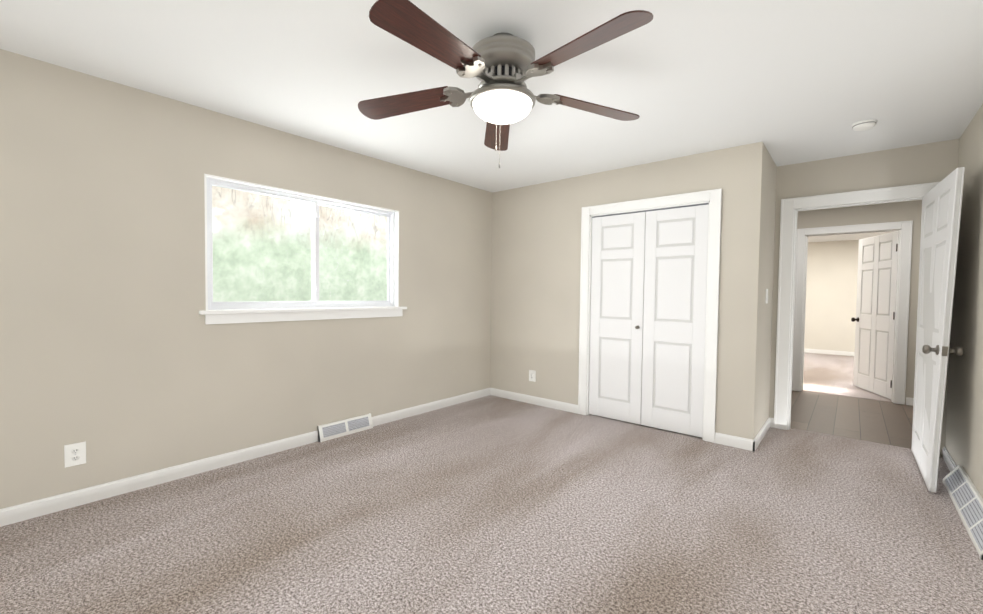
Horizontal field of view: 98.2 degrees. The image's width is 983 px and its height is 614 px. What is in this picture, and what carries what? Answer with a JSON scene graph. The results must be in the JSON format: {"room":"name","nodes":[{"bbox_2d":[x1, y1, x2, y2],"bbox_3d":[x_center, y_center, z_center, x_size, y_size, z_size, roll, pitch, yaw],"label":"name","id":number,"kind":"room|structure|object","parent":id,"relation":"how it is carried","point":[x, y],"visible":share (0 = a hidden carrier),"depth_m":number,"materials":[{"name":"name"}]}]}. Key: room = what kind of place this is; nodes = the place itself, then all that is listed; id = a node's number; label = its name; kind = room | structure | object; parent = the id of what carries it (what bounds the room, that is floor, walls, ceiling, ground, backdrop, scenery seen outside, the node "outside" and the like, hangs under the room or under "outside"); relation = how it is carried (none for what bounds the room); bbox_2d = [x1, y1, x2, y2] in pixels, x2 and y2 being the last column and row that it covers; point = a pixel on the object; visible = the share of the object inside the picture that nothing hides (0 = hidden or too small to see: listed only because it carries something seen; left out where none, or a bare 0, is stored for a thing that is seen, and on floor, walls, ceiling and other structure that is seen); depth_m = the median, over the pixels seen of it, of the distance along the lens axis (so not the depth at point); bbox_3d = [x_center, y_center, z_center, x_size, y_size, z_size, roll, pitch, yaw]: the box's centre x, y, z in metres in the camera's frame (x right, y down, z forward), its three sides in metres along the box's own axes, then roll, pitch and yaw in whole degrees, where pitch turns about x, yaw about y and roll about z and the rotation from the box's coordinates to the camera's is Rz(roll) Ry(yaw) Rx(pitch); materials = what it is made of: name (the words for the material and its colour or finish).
{"room":"empty bedroom","nodes":[
{"label":"empty bedroom","id":0,"kind":"room"},
{"bbox_2d":[0,49,492,508],"bbox_3d":[-1.290,-0.122,3.737,0.150,2.440,5.718,2,2,40],"label":"wall","id":1,"kind":"structure","parent":0,"point":[120,357],"depth_m":2.69,"materials":[{"name":"paint"}]},
{"bbox_2d":[64,441,85,467],"bbox_3d":[-2.350,0.833,2.405,0.009,0.126,0.088,2,2,40],"label":"outlet","id":2,"kind":"object","parent":1,"relation":"attached to","point":[74,454],"visible":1,"depth_m":2.40,"materials":[{"name":"white plastic"}]},
{"bbox_2d":[0,388,491,526],"bbox_3d":[-1.501,1.062,3.415,0.013,0.088,4.615,2,2,40],"label":"baseboard","id":3,"kind":"structure","parent":1,"relation":"attached to","point":[35,508],"depth_m":2.77,"materials":[{"name":"white wood"}]},
{"bbox_2d":[199,174,406,323],"bbox_3d":[-1.438,-0.403,3.524,0.184,1.010,1.720,2,2,40],"label":"window","id":4,"kind":"structure","parent":1,"relation":"in","point":[315,308],"depth_m":3.41,"materials":[{"name":"white"}]},
{"bbox_2d":[0,395,982,613],"bbox_3d":[0.220,1.206,2.440,4.308,0.100,5.748,2,2,40],"label":"floor","id":5,"kind":"structure","parent":0,"point":[490,504],"depth_m":2.20,"materials":[{"name":"beige carpet"}]},
{"bbox_2d":[317,413,372,441],"bbox_3d":[-1.253,1.037,3.679,0.048,0.127,0.500,2,2,40],"label":"floor vent","id":6,"kind":"object","parent":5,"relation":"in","point":[333,430],"visible":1,"depth_m":3.66,"materials":[{"name":"white plastic"}]},
{"bbox_2d":[943,465,982,559],"bbox_3d":[2.699,1.117,2.405,0.083,0.137,1.100,2,2,40],"label":"floor vent","id":7,"kind":"object","parent":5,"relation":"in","point":[965,496],"visible":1,"depth_m":2.42,"materials":[{"name":"white plastic"}]},
{"bbox_2d":[0,0,982,242],"bbox_3d":[3.114,-1.369,4.588,5.800,0.100,12.850,2,2,40],"label":"ceiling","id":8,"kind":"structure","parent":0,"point":[787,82],"depth_m":2.32,"materials":[{"name":"white paint"}]},
{"bbox_2d":[358,0,652,167],"bbox_3d":[0.042,-0.965,1.996,1.474,0.615,1.455,2,2,40],"label":"fan","id":9,"kind":"object","parent":8,"relation":"hanging from","point":[502,67],"visible":1,"depth_m":1.91,"materials":[{"name":"brown wood"}]},
{"bbox_2d":[851,119,876,130],"bbox_3d":[2.585,-1.255,2.954,0.136,0.038,0.136,2,2,40],"label":"smoke detector","id":10,"kind":"object","parent":8,"relation":"attached to","point":[863,125],"visible":1,"depth_m":2.92,"materials":[{"name":"white plastic"}]},
{"bbox_2d":[490,142,764,439],"bbox_3d":[1.089,-0.113,4.299,2.757,2.440,0.120,2,2,40],"label":"wall","id":11,"kind":"structure","parent":0,"point":[536,269],"depth_m":4.40,"materials":[{"name":"paint"}]},
{"bbox_2d":[529,370,535,381],"bbox_3d":[0.456,0.771,4.769,0.088,0.126,0.009,2,2,40],"label":"outlet","id":12,"kind":"object","parent":11,"relation":"attached to","point":[532,375],"visible":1,"depth_m":4.76,"materials":[{"name":"white plastic"}]},
{"bbox_2d":[492,388,577,413],"bbox_3d":[0.452,1.041,4.777,1.174,0.088,0.013,2,2,40],"label":"baseboard","id":13,"kind":"structure","parent":11,"relation":"attached to","point":[549,403],"depth_m":4.73,"materials":[{"name":"white wood"}]},
{"bbox_2d":[589,204,708,437],"bbox_3d":[1.413,0.113,3.972,1.078,1.993,0.072,2,2,40],"label":"closet doors","id":14,"kind":"structure","parent":11,"relation":"in","point":[648,310],"depth_m":3.93,"materials":[{"name":"white wood"}]},
{"bbox_2d":[578,189,721,442],"bbox_3d":[1.435,0.063,3.995,1.278,2.115,0.142,2,2,40],"label":"trim","id":15,"kind":"structure","parent":11,"relation":"attached to","point":[712,199],"depth_m":3.67,"materials":[{"name":"white wood"}]},
{"bbox_2d":[756,147,776,434],"bbox_3d":[2.364,-0.082,3.765,0.120,2.440,0.713,2,2,40],"label":"wall","id":16,"kind":"structure","parent":0,"point":[767,273],"depth_m":3.69,"materials":[{"name":"paint"}]},
{"bbox_2d":[748,417,773,451],"bbox_3d":[2.366,1.097,3.702,0.033,0.088,0.846,2,2,40],"label":"baseboard","id":17,"kind":"structure","parent":16,"relation":"attached to","point":[753,444],"depth_m":3.60,"materials":[{"name":"white wood"}]},
{"bbox_2d":[765,289,767,302],"bbox_3d":[2.392,-0.094,3.694,0.013,0.126,0.088,2,2,40],"label":"light switch","id":18,"kind":"object","parent":16,"relation":"attached to","point":[766,300],"visible":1,"depth_m":3.67,"materials":[{"name":"white plastic"}]},
{"bbox_2d":[804,240,858,351],"bbox_3d":[7.553,-0.191,9.111,4.700,2.440,0.150,2,2,40],"label":"wall","id":19,"kind":"structure","parent":0,"point":[831,286],"depth_m":9.19,"materials":[{"name":"paint"}]},
{"bbox_2d":[804,348,853,355],"bbox_3d":[7.483,0.986,9.089,4.350,0.088,0.013,2,2,40],"label":"baseboard","id":20,"kind":"structure","parent":19,"relation":"attached to","point":[819,351],"depth_m":9.22,"materials":[{"name":"white wood"}]},
{"bbox_2d":[803,352,890,401],"bbox_3d":[5.987,1.119,7.320,4.800,0.100,5.050,2,2,40],"label":"floor","id":21,"kind":"structure","parent":0,"point":[831,374],"depth_m":6.61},
{"bbox_2d":[790,390,912,448],"bbox_3d":[3.692,1.180,4.611,4.800,0.096,2.052,2,2,40],"label":"floor","id":22,"kind":"structure","parent":0,"point":[882,422],"depth_m":4.38,"materials":[{"name":"tile"}]},
{"bbox_2d":[792,200,921,404],"bbox_3d":[4.363,-0.108,5.346,4.700,2.440,0.120,2,2,40],"label":"wall","id":23,"kind":"structure","parent":0,"point":[881,213],"depth_m":4.93,"materials":[{"name":"paint"}]},
{"bbox_2d":[792,221,912,404],"bbox_3d":[4.423,0.056,5.285,1.074,2.117,0.142,2,2,40],"label":"door frame","id":24,"kind":"structure","parent":23,"relation":"attached to","point":[904,230],"depth_m":5.03,"materials":[{"name":"white wood"}]},
{"bbox_2d":[851,231,897,398],"bbox_3d":[4.920,0.092,5.490,0.430,2.018,0.814,2,2,40],"label":"door","id":25,"kind":"structure","parent":23,"relation":"in","point":[875,309],"depth_m":5.45,"materials":[{"name":"white wood"}]},
{"bbox_2d":[906,397,913,405],"bbox_3d":[5.388,1.109,4.416,1.565,0.088,0.013,2,2,40],"label":"baseboard","id":26,"kind":"structure","parent":23,"relation":"attached to","point":[909,401],"depth_m":4.90,"materials":[{"name":"white wood"}]},
{"bbox_2d":[769,139,958,456],"bbox_3d":[2.693,-0.086,4.032,5.550,2.440,0.120,2,2,40],"label":"wall","id":27,"kind":"structure","parent":0,"point":[922,163],"depth_m":3.59,"materials":[{"name":"paint"}]},
{"bbox_2d":[774,182,939,429],"bbox_3d":[3.119,0.086,3.675,1.074,2.129,0.164,2,2,40],"label":"door frame","id":28,"kind":"structure","parent":27,"relation":"attached to","point":[791,208],"depth_m":3.91,"materials":[{"name":"white wood"}]},
{"bbox_2d":[911,167,964,492],"bbox_3d":[3.108,0.150,2.991,0.181,2.018,0.937,2,2,40],"label":"door","id":29,"kind":"structure","parent":27,"relation":"in","point":[941,214],"depth_m":2.82,"materials":[{"name":"white wood"}]},
{"bbox_2d":[945,104,982,497],"bbox_3d":[1.767,-0.003,1.071,0.150,2.440,5.598,2,2,40],"label":"wall","id":30,"kind":"structure","parent":0,"point":[964,435],"depth_m":2.77,"materials":[{"name":"paint"}]},
{"bbox_2d":[942,447,956,471],"bbox_3d":[1.739,1.168,1.218,0.013,0.088,5.448,2,2,40],"label":"baseboard","id":31,"kind":"structure","parent":30,"relation":"attached to","point":[949,461],"depth_m":3.11,"materials":[{"name":"white wood"}]},
{"label":"outside","id":32,"kind":"structure","parent":0,"visible":0},
{"bbox_2d":[212,186,386,301],"bbox_3d":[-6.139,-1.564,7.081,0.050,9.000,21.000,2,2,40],"label":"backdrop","id":33,"kind":"structure","parent":32,"point":[231,237],"depth_m":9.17,"materials":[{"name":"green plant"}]}
]}

